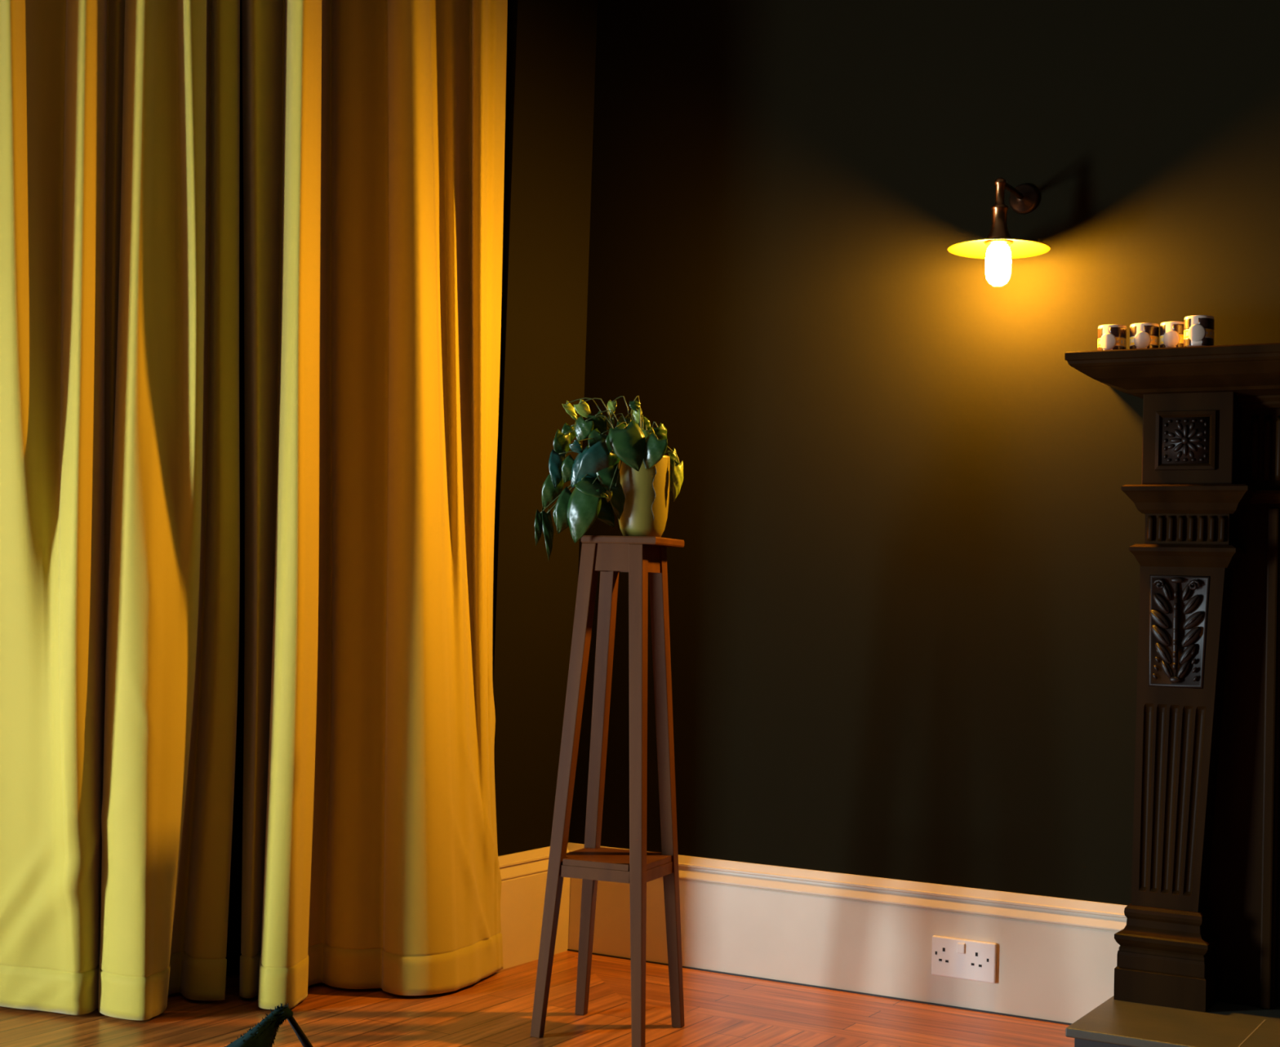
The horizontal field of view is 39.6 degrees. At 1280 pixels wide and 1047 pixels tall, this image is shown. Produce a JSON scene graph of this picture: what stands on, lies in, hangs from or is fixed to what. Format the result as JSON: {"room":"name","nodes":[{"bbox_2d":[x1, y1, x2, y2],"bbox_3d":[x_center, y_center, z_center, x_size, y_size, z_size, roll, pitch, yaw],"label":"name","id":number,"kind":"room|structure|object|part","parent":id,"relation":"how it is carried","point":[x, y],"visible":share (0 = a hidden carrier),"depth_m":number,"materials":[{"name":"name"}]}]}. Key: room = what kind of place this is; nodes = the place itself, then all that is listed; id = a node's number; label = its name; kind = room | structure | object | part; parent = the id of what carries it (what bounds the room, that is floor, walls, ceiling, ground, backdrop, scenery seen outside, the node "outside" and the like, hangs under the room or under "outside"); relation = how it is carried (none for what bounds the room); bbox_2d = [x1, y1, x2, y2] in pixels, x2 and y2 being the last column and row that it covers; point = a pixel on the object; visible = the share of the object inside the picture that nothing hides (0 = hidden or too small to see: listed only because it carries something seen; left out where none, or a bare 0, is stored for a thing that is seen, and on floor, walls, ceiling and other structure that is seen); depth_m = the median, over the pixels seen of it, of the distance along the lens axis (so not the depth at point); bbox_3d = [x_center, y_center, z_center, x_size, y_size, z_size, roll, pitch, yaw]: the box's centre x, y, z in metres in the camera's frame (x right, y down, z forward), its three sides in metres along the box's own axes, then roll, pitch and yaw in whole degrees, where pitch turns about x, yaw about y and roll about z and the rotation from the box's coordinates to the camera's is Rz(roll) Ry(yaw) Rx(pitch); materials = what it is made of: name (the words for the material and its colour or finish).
{"room":"living room","nodes":[
{"label":"living room","id":0,"kind":"room"},
{"bbox_2d":[225,0,244,976],"bbox_3d":[-1.382,-0.458,3.810,2.279,2.900,0.175,3,-3,-24],"label":"wall","id":1,"kind":"structure","parent":0,"point":[233,953],"depth_m":4.01,"materials":[{"name":"black paint"}]},
{"bbox_3d":[-1.168,-1.626,3.740,1.298,0.028,1.834,0,-3,30],"label":"rail","id":2,"kind":"object","parent":1,"relation":"attached to","visible":0},
{"bbox_2d":[0,0,239,1020],"bbox_3d":[-1.305,-0.320,3.565,1.082,2.592,0.263,3,-3,-24],"label":"curtain","id":3,"kind":"object","parent":2,"relation":"hanging from","point":[120,119],"visible":1,"depth_m":3.62,"materials":[{"name":"yellow fabric"}]},
{"bbox_2d":[239,0,507,1009],"bbox_3d":[-0.545,-0.280,3.916,0.716,2.592,0.316,3,-3,-26],"label":"curtain","id":4,"kind":"object","parent":2,"relation":"hanging from","point":[374,131],"visible":1,"depth_m":3.91,"materials":[{"name":"yellow fabric"}]},
{"bbox_2d":[0,951,1074,1046],"bbox_3d":[-0.283,0.948,1.322,5.900,0.050,5.700,0,-3,30],"label":"floor","id":5,"kind":"structure","parent":0,"point":[721,1010],"depth_m":3.68,"materials":[{"name":"brown wood"}]},
{"bbox_2d":[224,1002,313,1046],"bbox_3d":[-0.620,0.888,2.935,0.350,0.187,0.208,4,-3,-36],"label":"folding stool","id":6,"kind":"object","parent":5,"relation":"on","point":[263,1034],"visible":1,"depth_m":2.91,"materials":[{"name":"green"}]},
{"bbox_3d":[-0.662,0.872,2.870,0.166,0.152,0.202,2,-2,0],"label":"seat","id":7,"kind":"part","parent":6,"relation":"part of","materials":[{"name":"fabric"}]},
{"bbox_3d":[-0.573,0.919,3.081,0.009,0.140,0.101,0,-3,43],"label":"leg","id":8,"kind":"part","parent":6,"relation":"part of","materials":[{"name":"black metal"}]},
{"bbox_3d":[-0.522,0.901,2.937,0.134,0.168,0.009,1,-2,9],"label":"leg","id":9,"kind":"part","parent":6,"relation":"part of","materials":[{"name":"black metal"}]},
{"bbox_2d":[530,535,684,1046],"bbox_3d":[-0.047,0.528,3.612,0.239,1.000,0.239,1,-3,22],"label":"plant stand","id":10,"kind":"object","parent":5,"relation":"on","point":[637,556],"visible":1,"depth_m":3.58,"materials":[{"name":"brown wood"}]},
{"bbox_3d":[-0.147,0.530,3.567,0.117,0.985,0.043,3,-3,-26],"label":"leg","id":11,"kind":"part","parent":10,"relation":"part of","materials":[{"name":"brown wood"}]},
{"bbox_3d":[-0.087,0.695,3.520,0.147,0.023,0.014,1,-3,22],"label":"shelf rail","id":12,"kind":"part","parent":10,"relation":"part of","materials":[{"name":"brown wood"}]},
{"bbox_3d":[-0.088,0.538,3.713,0.043,0.985,0.117,3,-3,-19],"label":"leg","id":13,"kind":"part","parent":10,"relation":"part of","materials":[{"name":"brown wood"}]},
{"bbox_2d":[534,395,683,560],"bbox_3d":[-0.061,-0.092,3.608,0.300,0.344,0.129,2,-2,-7],"label":"potted plant","id":14,"kind":"object","parent":10,"relation":"on","point":[637,491],"visible":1,"depth_m":3.58,"materials":[{"name":"green plant"}]},
{"bbox_3d":[-0.125,-0.085,3.608,0.150,0.135,0.002,2,-2,-9],"label":"stem","id":15,"kind":"part","parent":14,"relation":"part of","materials":[{"name":"green plant"}]},
{"bbox_3d":[-0.099,-0.193,3.625,0.108,0.128,0.002,2,-2,-4],"label":"stem","id":16,"kind":"part","parent":14,"relation":"part of","materials":[{"name":"green plant"}]},
{"bbox_3d":[-0.081,-0.192,3.618,0.072,0.127,0.058,0,-3,30],"label":"stem","id":17,"kind":"part","parent":14,"relation":"part of","materials":[{"name":"green plant"}]},
{"bbox_3d":[-0.072,-0.174,3.612,0.083,0.091,0.002,2,-3,-14],"label":"stem","id":18,"kind":"part","parent":14,"relation":"part of","materials":[{"name":"green plant"}]},
{"bbox_3d":[-0.059,-0.180,3.619,0.070,0.103,0.002,2,-3,-11],"label":"stem","id":19,"kind":"part","parent":14,"relation":"part of","materials":[{"name":"green plant"}]},
{"bbox_3d":[-0.038,-0.106,3.579,0.017,0.091,0.066,0,-3,30],"label":"stem","id":20,"kind":"part","parent":14,"relation":"part of","materials":[{"name":"green plant"}]},
{"bbox_3d":[-0.029,-0.112,3.586,0.013,0.080,0.056,0,-3,30],"label":"stem","id":21,"kind":"part","parent":14,"relation":"part of","materials":[{"name":"green plant"}]},
{"bbox_3d":[-0.038,-0.176,3.625,0.049,0.098,0.002,2,-2,-8],"label":"stem","id":22,"kind":"part","parent":14,"relation":"part of","materials":[{"name":"green plant"}]},
{"bbox_3d":[-0.036,-0.194,3.632,0.047,0.134,0.002,2,-2,-1],"label":"stem","id":23,"kind":"part","parent":14,"relation":"part of","materials":[{"name":"green plant"}]},
{"bbox_3d":[-0.006,-0.194,3.625,0.020,0.136,0.002,3,-3,-25],"label":"stem","id":24,"kind":"part","parent":14,"relation":"part of","materials":[{"name":"green plant"}]},
{"bbox_3d":[0.007,-0.054,3.627,0.106,0.168,0.106,0,-3,30],"label":"pot","id":25,"kind":"part","parent":14,"relation":"part of","materials":[{"name":"yellow ceramic"}]},
{"bbox_3d":[0.058,-0.134,3.619,0.050,0.026,0.002,1,-3,13],"label":"stem","id":26,"kind":"part","parent":14,"relation":"part of","materials":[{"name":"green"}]},
{"bbox_2d":[562,847,671,871],"bbox_3d":[-0.052,0.681,3.605,0.194,0.013,0.194,1,-3,22],"label":"shelf","id":27,"kind":"object","parent":10,"relation":"attached to","point":[586,859],"depth_m":3.55,"materials":[{"name":"brown wood"}]},
{"bbox_3d":[-0.003,0.533,3.511,0.043,0.985,0.117,3,-3,-26],"label":"leg","id":28,"kind":"part","parent":10,"relation":"part of","materials":[{"name":"brown wood"}]},
{"bbox_3d":[0.032,0.701,3.570,0.014,0.023,0.147,1,-3,22],"label":"shelf rail","id":29,"kind":"part","parent":10,"relation":"part of","materials":[{"name":"brown wood"}]},
{"bbox_3d":[0.052,0.541,3.656,0.117,0.985,0.043,3,-3,-26],"label":"leg","id":30,"kind":"part","parent":10,"relation":"part of","materials":[{"name":"brown wood"}]},
{"bbox_2d":[1065,995,1279,1046],"bbox_3d":[1.561,1.011,3.148,1.504,0.100,0.458,0,-3,30],"label":"hearth","id":31,"kind":"object","parent":5,"relation":"on","point":[1113,1023],"visible":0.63,"depth_m":3.36,"materials":[{"name":"stone"}]},
{"bbox_2d":[1064,342,1279,1012],"bbox_3d":[1.637,0.316,3.273,1.676,1.303,0.285,0,-3,30],"label":"fireplace surround","id":32,"kind":"object","parent":31,"relation":"on","point":[1202,930],"visible":1,"depth_m":3.57,"materials":[{"name":"brown wood"}]},
{"bbox_2d":[1097,324,1126,350],"bbox_3d":[0.974,-0.374,3.666,0.058,0.066,0.058,0,-3,30],"label":"patterned cup","id":33,"kind":"object","parent":32,"relation":"on","point":[1110,337],"visible":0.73,"depth_m":3.64,"materials":[{"name":"beige ceramic"}]},
{"bbox_3d":[0.950,-0.392,3.670,0.007,0.021,0.037,2,-2,8],"label":"brown panel","id":34,"kind":"part","parent":33,"relation":"part of","materials":[{"name":"brown ceramic"}]},
{"bbox_3d":[0.988,-0.392,3.651,0.052,0.021,0.017,4,-3,-38],"label":"brown panel","id":35,"kind":"part","parent":33,"relation":"part of","materials":[{"name":"brown ceramic"}]},
{"bbox_3d":[0.990,-0.355,3.650,0.014,0.015,0.049,-1,-3,45],"label":"brown panel","id":36,"kind":"part","parent":33,"relation":"part of","materials":[{"name":"brown ceramic"}]},
{"bbox_2d":[1129,323,1159,349],"bbox_3d":[1.032,-0.374,3.633,0.058,0.066,0.058,0,-3,30],"label":"patterned cup","id":37,"kind":"object","parent":32,"relation":"on","point":[1142,335],"visible":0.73,"depth_m":3.61,"materials":[{"name":"beige ceramic"}]},
{"bbox_3d":[1.007,-0.355,3.633,0.009,0.015,0.040,2,-2,2],"label":"brown panel","id":38,"kind":"part","parent":37,"relation":"part of","materials":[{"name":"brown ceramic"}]},
{"bbox_3d":[1.007,-0.392,3.634,0.007,0.021,0.037,2,-2,0],"label":"brown panel","id":39,"kind":"part","parent":37,"relation":"part of","materials":[{"name":"brown ceramic"}]},
{"bbox_3d":[1.047,-0.391,3.620,0.017,0.021,0.052,-1,-3,44],"label":"brown panel","id":40,"kind":"part","parent":37,"relation":"part of","materials":[{"name":"brown ceramic"}]},
{"bbox_3d":[1.049,-0.354,3.619,0.014,0.015,0.049,0,-3,37],"label":"brown panel","id":41,"kind":"part","parent":37,"relation":"part of","materials":[{"name":"brown ceramic"}]},
{"bbox_3d":[1.082,0.823,3.619,0.184,0.092,0.178,0,-3,30],"label":"moulding","id":42,"kind":"part","parent":32,"relation":"part of","materials":[{"name":"brown wood"}]},
{"bbox_2d":[1160,321,1183,347],"bbox_3d":[1.085,-0.373,3.603,0.058,0.066,0.058,0,-3,30],"label":"patterned cup","id":43,"kind":"object","parent":32,"relation":"on","point":[1171,333],"visible":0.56,"depth_m":3.58,"materials":[{"name":"beige ceramic"}]},
{"bbox_3d":[1.060,-0.391,3.607,0.007,0.021,0.037,2,-2,7],"label":"brown panel","id":44,"kind":"part","parent":43,"relation":"part of","materials":[{"name":"brown ceramic"}]},
{"bbox_3d":[1.098,-0.391,3.588,0.052,0.021,0.017,4,-3,-39],"label":"brown panel","id":45,"kind":"part","parent":43,"relation":"part of","materials":[{"name":"brown ceramic"}]},
{"bbox_3d":[1.100,-0.354,3.587,0.014,0.015,0.049,0,-3,44],"label":"brown panel","id":46,"kind":"part","parent":43,"relation":"part of","materials":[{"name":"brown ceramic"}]},
{"bbox_2d":[1064,342,1279,399],"bbox_3d":[1.657,-0.294,3.299,1.676,0.081,0.285,0,-3,30],"label":"shelf","id":47,"kind":"object","parent":32,"relation":"attached to","point":[1235,371],"depth_m":3.52,"materials":[{"name":"brown wood"}]},
{"bbox_3d":[1.101,-0.167,3.582,0.120,0.120,0.018,0,-3,30],"label":"panel frame","id":48,"kind":"part","parent":32,"relation":"part of","materials":[{"name":"brown wood"}]},
{"bbox_2d":[1183,315,1214,346],"bbox_3d":[1.108,-0.376,3.521,0.058,0.066,0.058,0,-3,30],"label":"patterned cup","id":49,"kind":"object","parent":32,"relation":"on","point":[1198,330],"visible":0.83,"depth_m":3.50,"materials":[{"name":"beige ceramic"}]},
{"bbox_3d":[1.083,-0.357,3.521,0.009,0.015,0.040,2,-2,3],"label":"brown panel","id":50,"kind":"part","parent":49,"relation":"part of","materials":[{"name":"brown ceramic"}]},
{"bbox_3d":[1.084,-0.394,3.522,0.007,0.021,0.037,2,-2,2],"label":"brown panel","id":51,"kind":"part","parent":49,"relation":"part of","materials":[{"name":"brown ceramic"}]},
{"bbox_3d":[1.123,-0.393,3.507,0.052,0.021,0.017,4,-3,-44],"label":"brown panel","id":52,"kind":"part","parent":49,"relation":"part of","materials":[{"name":"brown ceramic"}]},
{"bbox_3d":[1.125,-0.357,3.506,0.014,0.015,0.049,0,-3,39],"label":"brown panel","id":53,"kind":"part","parent":49,"relation":"part of","materials":[{"name":"brown ceramic"}]},
{"bbox_3d":[1.676,-0.247,3.333,1.088,0.035,0.042,0,-3,30],"label":"frieze moulding","id":54,"kind":"part","parent":32,"relation":"part of","materials":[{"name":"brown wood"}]},
{"bbox_2d":[492,0,597,856],"bbox_3d":[-0.262,-0.399,4.353,0.080,2.900,0.360,0,-3,30],"label":"wall","id":55,"kind":"structure","parent":0,"point":[551,55],"depth_m":4.30,"materials":[{"name":"black paint"}]},
{"bbox_2d":[497,846,570,970],"bbox_3d":[-0.260,0.919,4.273,0.021,0.262,0.314,0,-3,30],"label":"baseboard","id":56,"kind":"structure","parent":55,"relation":"attached to","point":[523,874],"depth_m":4.24,"materials":[{"name":"paint"}]},
{"bbox_2d":[568,0,1279,1006],"bbox_3d":[1.720,-0.372,3.490,4.380,2.900,0.100,0,-3,30],"label":"wall","id":57,"kind":"structure","parent":0,"point":[903,584],"depth_m":4.05,"materials":[{"name":"black paint"}]},
{"bbox_2d":[567,842,1127,1025],"bbox_3d":[0.433,0.933,4.072,1.425,0.262,0.021,0,-3,30],"label":"baseboard","id":58,"kind":"structure","parent":57,"relation":"attached to","point":[1056,958],"depth_m":4.01,"materials":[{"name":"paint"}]},
{"bbox_2d":[931,935,996,983],"bbox_3d":[0.709,0.956,3.894,0.146,0.086,0.014,0,-3,30],"label":"wall socket","id":59,"kind":"object","parent":57,"relation":"attached to","point":[952,957],"visible":1,"depth_m":3.89,"materials":[{"name":"beige plastic"}]},
{"bbox_2d":[956,942,964,954],"bbox_3d":[0.704,0.932,3.894,0.017,0.022,0.006,0,-3,30],"label":"rocker switch","id":60,"kind":"object","parent":59,"relation":"attached to","point":[960,946],"depth_m":3.89,"materials":[{"name":"beige plastic"}]},
{"bbox_2d":[946,177,1050,286],"bbox_3d":[0.783,-0.633,3.821,0.217,0.257,0.278,0,-3,30],"label":"wall lamp","id":61,"kind":"object","parent":57,"relation":"attached to","point":[998,249],"visible":1,"depth_m":3.79,"materials":[{"name":"brown metal"}]},
{"bbox_3d":[0.765,-0.552,3.790,0.055,0.090,0.055,0,-3,30],"label":"bulb","id":62,"kind":"part","parent":61,"relation":"part of","materials":[{"name":"white glass"}]},
{"bbox_3d":[0.766,-0.596,3.792,0.217,0.020,0.217,0,-3,30],"label":"lamp shade","id":63,"kind":"part","parent":61,"relation":"part of","materials":[{"name":"yellow metal"}]},
{"bbox_3d":[0.807,-0.723,3.862,0.013,0.022,0.152,0,-3,30],"label":"arm","id":64,"kind":"part","parent":61,"relation":"part of","materials":[{"name":"brown metal"}]},
{"bbox_3d":[0.848,-0.721,3.934,0.068,0.068,0.026,0,-3,30],"label":"wall plate","id":65,"kind":"part","parent":61,"relation":"part of","materials":[{"name":"brown metal"}]}
]}

